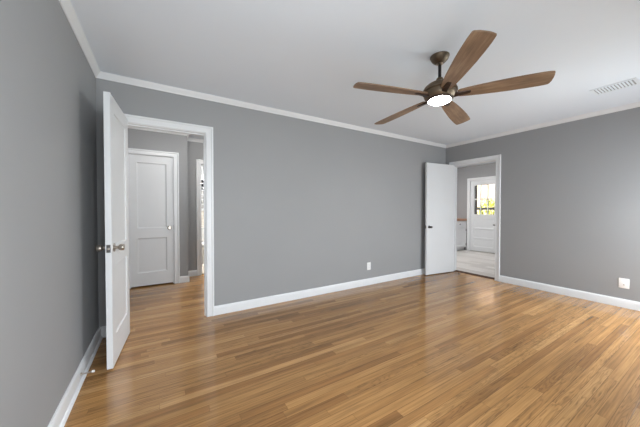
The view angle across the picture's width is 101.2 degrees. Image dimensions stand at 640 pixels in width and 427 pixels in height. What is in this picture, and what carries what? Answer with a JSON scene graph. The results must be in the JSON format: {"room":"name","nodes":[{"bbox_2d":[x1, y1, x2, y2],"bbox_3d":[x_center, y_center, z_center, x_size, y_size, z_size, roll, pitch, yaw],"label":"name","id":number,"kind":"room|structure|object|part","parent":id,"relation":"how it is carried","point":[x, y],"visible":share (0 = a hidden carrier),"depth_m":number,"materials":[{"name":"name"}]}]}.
{"room":"empty bedroom","nodes":[
{"label":"empty bedroom","id":0,"kind":"room"},
{"bbox_2d":[0,0,98,426],"bbox_3d":[-1.175,-0.045,0.869,0.120,2.462,3.850,-1,1,-31],"label":"wall","id":1,"kind":"structure","parent":0,"point":[49,296],"depth_m":1.30,"materials":[{"name":"grey paint"}]},
{"bbox_2d":[47,326,102,426],"bbox_3d":[-1.109,1.132,0.925,0.030,0.108,3.605,-1,1,-31],"label":"baseboard","id":2,"kind":"structure","parent":1,"relation":"attached to","point":[64,408],"depth_m":1.70,"materials":[{"name":"white paint"}]},
{"bbox_2d":[58,0,99,77],"bbox_3d":[-1.105,-1.250,0.890,0.040,0.052,3.605,-1,1,-31],"label":"trim","id":3,"kind":"structure","parent":1,"relation":"attached to","point":[66,5],"depth_m":1.84,"materials":[{"name":"white paint"}]},
{"bbox_2d":[128,128,187,275],"bbox_3d":[-3.069,-0.091,3.872,2.005,2.462,0.110,-1,1,-31],"label":"wall","id":4,"kind":"structure","parent":0,"point":[137,139],"depth_m":4.29,"materials":[{"name":"grey paint"}]},
{"bbox_2d":[129,154,173,286],"bbox_3d":[-2.607,0.110,4.089,0.581,2.008,0.101,-1,1,-31],"label":"door","id":5,"kind":"structure","parent":4,"relation":"in","point":[151,226],"depth_m":4.10,"materials":[{"name":"white paint"}]},
{"bbox_2d":[128,148,179,287],"bbox_3d":[-2.634,0.079,4.129,0.741,2.114,0.130,-1,1,-31],"label":"trim","id":6,"kind":"structure","parent":4,"relation":"attached to","point":[175,156],"depth_m":4.24,"materials":[{"name":"white paint"}]},
{"bbox_2d":[128,126,188,135],"bbox_3d":[-3.013,-1.295,3.799,2.045,0.052,0.040,-1,1,-31],"label":"trim","id":7,"kind":"structure","parent":4,"relation":"attached to","point":[128,126],"depth_m":4.10,"materials":[{"name":"white paint"}]},
{"bbox_2d":[180,276,188,282],"bbox_3d":[-2.230,1.081,4.330,0.142,0.103,0.014,-1,1,-31],"label":"baseboard","id":8,"kind":"structure","parent":4,"relation":"attached to","point":[183,279],"depth_m":4.32,"materials":[{"name":"white paint"}]},
{"bbox_2d":[187,141,202,270],"bbox_3d":[-1.891,-0.107,4.868,1.245,2.462,0.360,-1,1,-31],"label":"wall","id":9,"kind":"structure","parent":0,"point":[194,149],"depth_m":4.71,"materials":[{"name":"grey paint"}]},
{"bbox_2d":[188,270,196,276],"bbox_3d":[-2.297,1.075,4.711,0.168,0.103,0.014,-1,1,-31],"label":"baseboard","id":10,"kind":"structure","parent":9,"relation":"attached to","point":[193,272],"depth_m":4.71,"materials":[{"name":"white paint"}]},
{"bbox_2d":[187,138,202,142],"bbox_3d":[-1.874,-1.313,4.918,1.145,0.052,0.040,-1,1,-31],"label":"trim","id":11,"kind":"structure","parent":9,"relation":"attached to","point":[188,139],"depth_m":4.70,"materials":[{"name":"white paint"}]},
{"bbox_2d":[196,159,203,275],"bbox_3d":[-1.884,0.072,5.010,0.866,2.099,0.130,-1,1,-31],"label":"trim","id":12,"kind":"structure","parent":9,"relation":"attached to","point":[199,163],"depth_m":4.76,"materials":[{"name":"white paint"}]},
{"bbox_2d":[202,211,203,226],"bbox_3d":[-2.560,0.497,6.590,1.900,1.200,0.100,-1,1,-31],"label":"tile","id":13,"kind":"structure","parent":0,"point":[202,211],"depth_m":6.36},
{"bbox_2d":[96,78,445,326],"bbox_3d":[0.233,-0.092,3.913,5.458,2.462,0.125,-1,1,-31],"label":"wall","id":14,"kind":"structure","parent":0,"point":[300,204],"depth_m":3.49,"materials":[{"name":"grey paint"}]},
{"bbox_2d":[100,326,105,337],"bbox_3d":[-2.002,1.110,2.483,0.133,0.103,0.014,-1,1,-31],"label":"baseboard","id":15,"kind":"structure","parent":14,"relation":"attached to","point":[103,328],"depth_m":2.46,"materials":[{"name":"white paint"}]},
{"bbox_2d":[96,91,129,369],"bbox_3d":[-1.709,0.128,2.231,0.170,2.048,0.675,0,1,-27],"label":"door","id":16,"kind":"structure","parent":14,"relation":"in","point":[116,247],"depth_m":2.09,"materials":[{"name":"white paint"}]},
{"bbox_3d":[-1.638,0.260,1.977,0.066,0.064,0.064,0,1,-27],"label":"knob","id":17,"kind":"part","parent":16,"relation":"part of","materials":[{"name":"silver metal"}]},
{"bbox_3d":[-1.561,0.261,1.941,0.025,0.058,0.002,0,1,-27],"label":"latch plate","id":18,"kind":"part","parent":16,"relation":"part of","materials":[{"name":"grey metal"}]},
{"bbox_3d":[-1.545,0.260,2.024,0.066,0.064,0.064,0,1,-27],"label":"knob","id":19,"kind":"part","parent":16,"relation":"part of","materials":[{"name":"silver metal"}]},
{"bbox_2d":[124,114,213,316],"bbox_3d":[-1.602,0.098,2.782,0.877,2.117,0.145,-1,1,-31],"label":"trim","id":20,"kind":"structure","parent":14,"relation":"attached to","point":[206,132],"depth_m":2.93,"materials":[{"name":"white paint"}]},
{"bbox_2d":[97,71,445,147],"bbox_3d":[0.223,-1.295,3.791,5.333,0.052,0.040,-1,1,-31],"label":"trim","id":21,"kind":"structure","parent":14,"relation":"attached to","point":[102,75],"depth_m":3.09,"materials":[{"name":"white paint"}]},
{"bbox_2d":[214,268,424,315],"bbox_3d":[0.647,1.085,4.103,4.323,0.103,0.014,-1,1,-31],"label":"baseboard","id":22,"kind":"structure","parent":14,"relation":"attached to","point":[253,303],"depth_m":3.59,"materials":[{"name":"white paint"}]},
{"bbox_2d":[367,262,370,269],"bbox_3d":[0.779,0.837,4.183,0.074,0.120,0.008,-1,1,-31],"label":"wall outlet","id":23,"kind":"object","parent":14,"relation":"attached to","point":[368,263],"visible":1,"depth_m":4.18,"materials":[{"name":"white plastic"}]},
{"bbox_2d":[64,271,639,426],"bbox_3d":[0.146,1.184,2.962,6.520,0.060,5.770,-1,1,-31],"label":"floor","id":24,"kind":"structure","parent":0,"point":[447,349],"depth_m":2.08,"materials":[{"name":"brown wood"}]},
{"bbox_2d":[70,0,639,167],"bbox_3d":[0.819,-1.383,4.553,9.570,0.100,8.050,-1,1,-31],"label":"ceiling","id":25,"kind":"structure","parent":0,"point":[306,57],"depth_m":2.12,"materials":[{"name":"paint"}]},
{"bbox_2d":[353,30,555,124],"bbox_3d":[1.033,-1.106,2.134,1.354,0.392,1.413,0,1,24],"label":"ceiling fan","id":26,"kind":"object","parent":25,"relation":"hanging from","point":[441,91],"visible":1,"depth_m":2.00,"materials":[{"name":"brown wood"}]},
{"bbox_3d":[0.560,-0.976,2.071,0.602,0.009,0.140,1,10,-12],"label":"blade","id":27,"kind":"part","parent":26,"relation":"part of","materials":[{"name":"brown wood"}]},
{"bbox_3d":[0.768,-0.956,2.533,0.140,0.009,0.602,-12,5,-29],"label":"blade","id":28,"kind":"part","parent":26,"relation":"part of","materials":[{"name":"brown wood"}]},
{"bbox_3d":[1.272,-0.949,2.478,0.140,0.009,0.602,-17,-13,41],"label":"blade","id":29,"kind":"part","parent":26,"relation":"part of","materials":[{"name":"brown wood"}]},
{"bbox_3d":[0.935,-0.981,1.730,0.140,0.009,0.602,13,-1,7],"label":"blade","id":30,"kind":"part","parent":26,"relation":"part of","materials":[{"name":"brown wood"}]},
{"bbox_3d":[1.375,-0.964,1.982,0.602,0.009,0.140,0,-14,24],"label":"blade","id":31,"kind":"part","parent":26,"relation":"part of","materials":[{"name":"brown wood"}]},
{"bbox_2d":[589,78,639,95],"bbox_3d":[3.037,-1.301,2.711,0.230,0.007,0.320,-1,1,-31],"label":"ceiling vent","id":32,"kind":"object","parent":25,"relation":"in","point":[631,82],"visible":1,"depth_m":2.70,"materials":[{"name":"white metal"}]},
{"bbox_2d":[456,250,494,277],"bbox_3d":[3.699,1.135,6.131,2.750,0.060,3.370,-1,1,-31],"label":"floor","id":33,"kind":"structure","parent":0,"point":[481,263],"depth_m":5.94,"materials":[{"name":"grey wood"}]},
{"bbox_2d":[457,221,465,250],"bbox_3d":[3.848,0.644,7.803,0.737,0.868,0.656,-1,1,-31],"label":"base cabinet","id":34,"kind":"object","parent":33,"relation":"on","point":[461,225],"visible":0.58,"depth_m":7.62,"materials":[{"name":"white paint"}]},
{"bbox_3d":[3.999,0.310,7.552,0.667,0.145,0.018,-1,1,-31],"label":"drawer","id":35,"kind":"part","parent":34,"relation":"part of","materials":[{"name":"white paint"}]},
{"bbox_3d":[3.999,0.695,7.557,0.667,0.555,0.018,-1,1,-31],"label":"cabinet door","id":36,"kind":"part","parent":34,"relation":"part of","materials":[{"name":"white paint"}]},
{"bbox_2d":[457,162,495,249],"bbox_3d":[4.932,-0.138,6.866,0.140,2.462,3.370,-1,1,-31],"label":"wall","id":37,"kind":"structure","parent":0,"point":[483,170],"depth_m":7.76,"materials":[{"name":"grey paint"}]},
{"bbox_2d":[467,176,495,250],"bbox_3d":[4.604,0.034,7.386,0.160,2.102,0.869,-1,1,-31],"label":"trim","id":38,"kind":"structure","parent":37,"relation":"attached to","point":[469,180],"depth_m":7.67,"materials":[{"name":"white paint"}]},
{"bbox_2d":[470,179,495,252],"bbox_3d":[4.565,0.069,7.362,0.095,2.008,0.705,-1,1,-31],"label":"door","id":39,"kind":"structure","parent":37,"relation":"in","point":[482,226],"depth_m":7.40,"materials":[{"name":"white paint"}]},
{"bbox_2d":[446,107,639,301],"bbox_3d":[3.512,-0.088,3.662,0.125,2.462,3.725,-1,1,-31],"label":"wall","id":40,"kind":"structure","parent":0,"point":[570,212],"depth_m":3.61,"materials":[{"name":"grey paint"}]},
{"bbox_2d":[425,163,453,274],"bbox_3d":[2.243,0.097,4.891,0.718,2.030,0.142,0,1,-24],"label":"door","id":41,"kind":"structure","parent":40,"relation":"in","point":[439,178],"depth_m":4.87,"materials":[{"name":"white paint"}]},
{"bbox_2d":[449,154,500,280],"bbox_3d":[2.812,0.068,4.791,0.145,2.114,0.905,-1,1,-31],"label":"trim","id":42,"kind":"structure","parent":40,"relation":"attached to","point":[497,158],"depth_m":4.43,"materials":[{"name":"white paint"}]},
{"bbox_2d":[455,270,494,279],"bbox_3d":[2.844,1.120,4.827,0.120,0.010,0.747,-1,1,-31],"label":"trim","id":43,"kind":"structure","parent":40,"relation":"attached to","point":[455,270],"depth_m":4.81,"materials":[{"name":"wood"}]},
{"bbox_2d":[446,102,639,147],"bbox_3d":[3.410,-1.293,3.652,0.040,0.052,3.605,-1,1,-31],"label":"trim","id":44,"kind":"structure","parent":40,"relation":"attached to","point":[636,104],"depth_m":3.75,"materials":[{"name":"white paint"}]},
{"bbox_2d":[499,275,639,310],"bbox_3d":[3.679,1.098,3.274,0.014,0.103,2.616,-1,1,-31],"label":"baseboard","id":45,"kind":"structure","parent":40,"relation":"attached to","point":[634,305],"depth_m":3.58,"materials":[{"name":"white paint"}]},
{"bbox_2d":[618,278,628,288],"bbox_3d":[3.713,0.854,3.214,0.015,0.120,0.088,-1,1,-31],"label":"wall plate","id":46,"kind":"object","parent":40,"relation":"attached to","point":[623,283],"visible":1,"depth_m":3.22,"materials":[{"name":"white plastic"}]},
{"bbox_3d":[-2.560,-0.733,6.571,1.900,1.262,0.100,-1,1,-31],"label":"wall","id":47,"kind":"structure","parent":0,"visible":0},
{"bbox_2d":[201,175,203,210],"bbox_3d":[-2.619,-0.501,6.461,0.720,0.860,0.029,-1,1,-31],"label":"window","id":48,"kind":"structure","parent":47,"relation":"in","point":[202,176],"depth_m":6.33,"materials":[{"name":"white glass"}]},
{"bbox_3d":[-2.624,-0.341,6.471,0.620,0.440,0.011,-1,1,-31],"label":"pane","id":49,"kind":"part","parent":48,"relation":"part of","materials":[{"name":"grey glass"}]},
{"bbox_3d":[-2.252,1.135,6.096,1.900,0.061,2.080,-1,1,-31],"label":"floor","id":50,"kind":"structure","parent":0,"visible":0},
{"bbox_2d":[202,227,203,262],"bbox_3d":[-2.689,0.717,6.057,0.440,0.775,0.659,-1,1,-31],"label":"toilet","id":51,"kind":"object","parent":50,"relation":"on","point":[202,227],"visible":0.06,"depth_m":5.91,"materials":[{"name":"white ceramic"}]},
{"label":"outside","id":52,"kind":"structure","parent":0,"visible":0},
{"bbox_3d":[12.236,1.296,16.297,22.140,0.300,35.000,-1,1,-31],"label":"ground","id":53,"kind":"structure","parent":52,"visible":0},
{"bbox_2d":[477,184,494,213],"bbox_3d":[10.589,-2.138,15.237,4.800,6.600,9.600,-1,1,-31],"label":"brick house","id":54,"kind":"structure","parent":53,"relation":"on","point":[492,186],"depth_m":14.19,"materials":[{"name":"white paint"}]},
{"bbox_2d":[477,198,494,214],"bbox_3d":[7.095,0.260,11.020,1.355,1.946,1.090,-1,1,-31],"label":"shrub","id":55,"kind":"object","parent":53,"relation":"on","point":[489,202],"visible":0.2,"depth_m":10.90,"materials":[{"name":"yellow plant"}]},
{"bbox_3d":[5.024,1.182,8.250,1.440,0.180,4.000,-1,1,-31],"label":"porch slab","id":56,"kind":"object","parent":53,"relation":"on","visible":0},
{"bbox_2d":[475,186,493,213],"bbox_3d":[5.526,-0.188,8.500,0.090,2.550,3.810,-1,1,-31],"label":"porch railing","id":57,"kind":"object","parent":56,"relation":"on","point":[476,207],"visible":0.06,"depth_m":8.86,"materials":[{"name":"grey wood"}]},
{"bbox_3d":[5.249,-0.195,8.952,0.090,2.550,0.160,-1,1,-31],"label":"post","id":58,"kind":"part","parent":57,"relation":"part of","materials":[{"name":"grey wood"}]},
{"bbox_3d":[5.526,-0.158,8.501,0.060,0.080,3.800,-1,1,-31],"label":"rail","id":59,"kind":"part","parent":57,"relation":"part of","materials":[{"name":"grey wood"}]}
]}

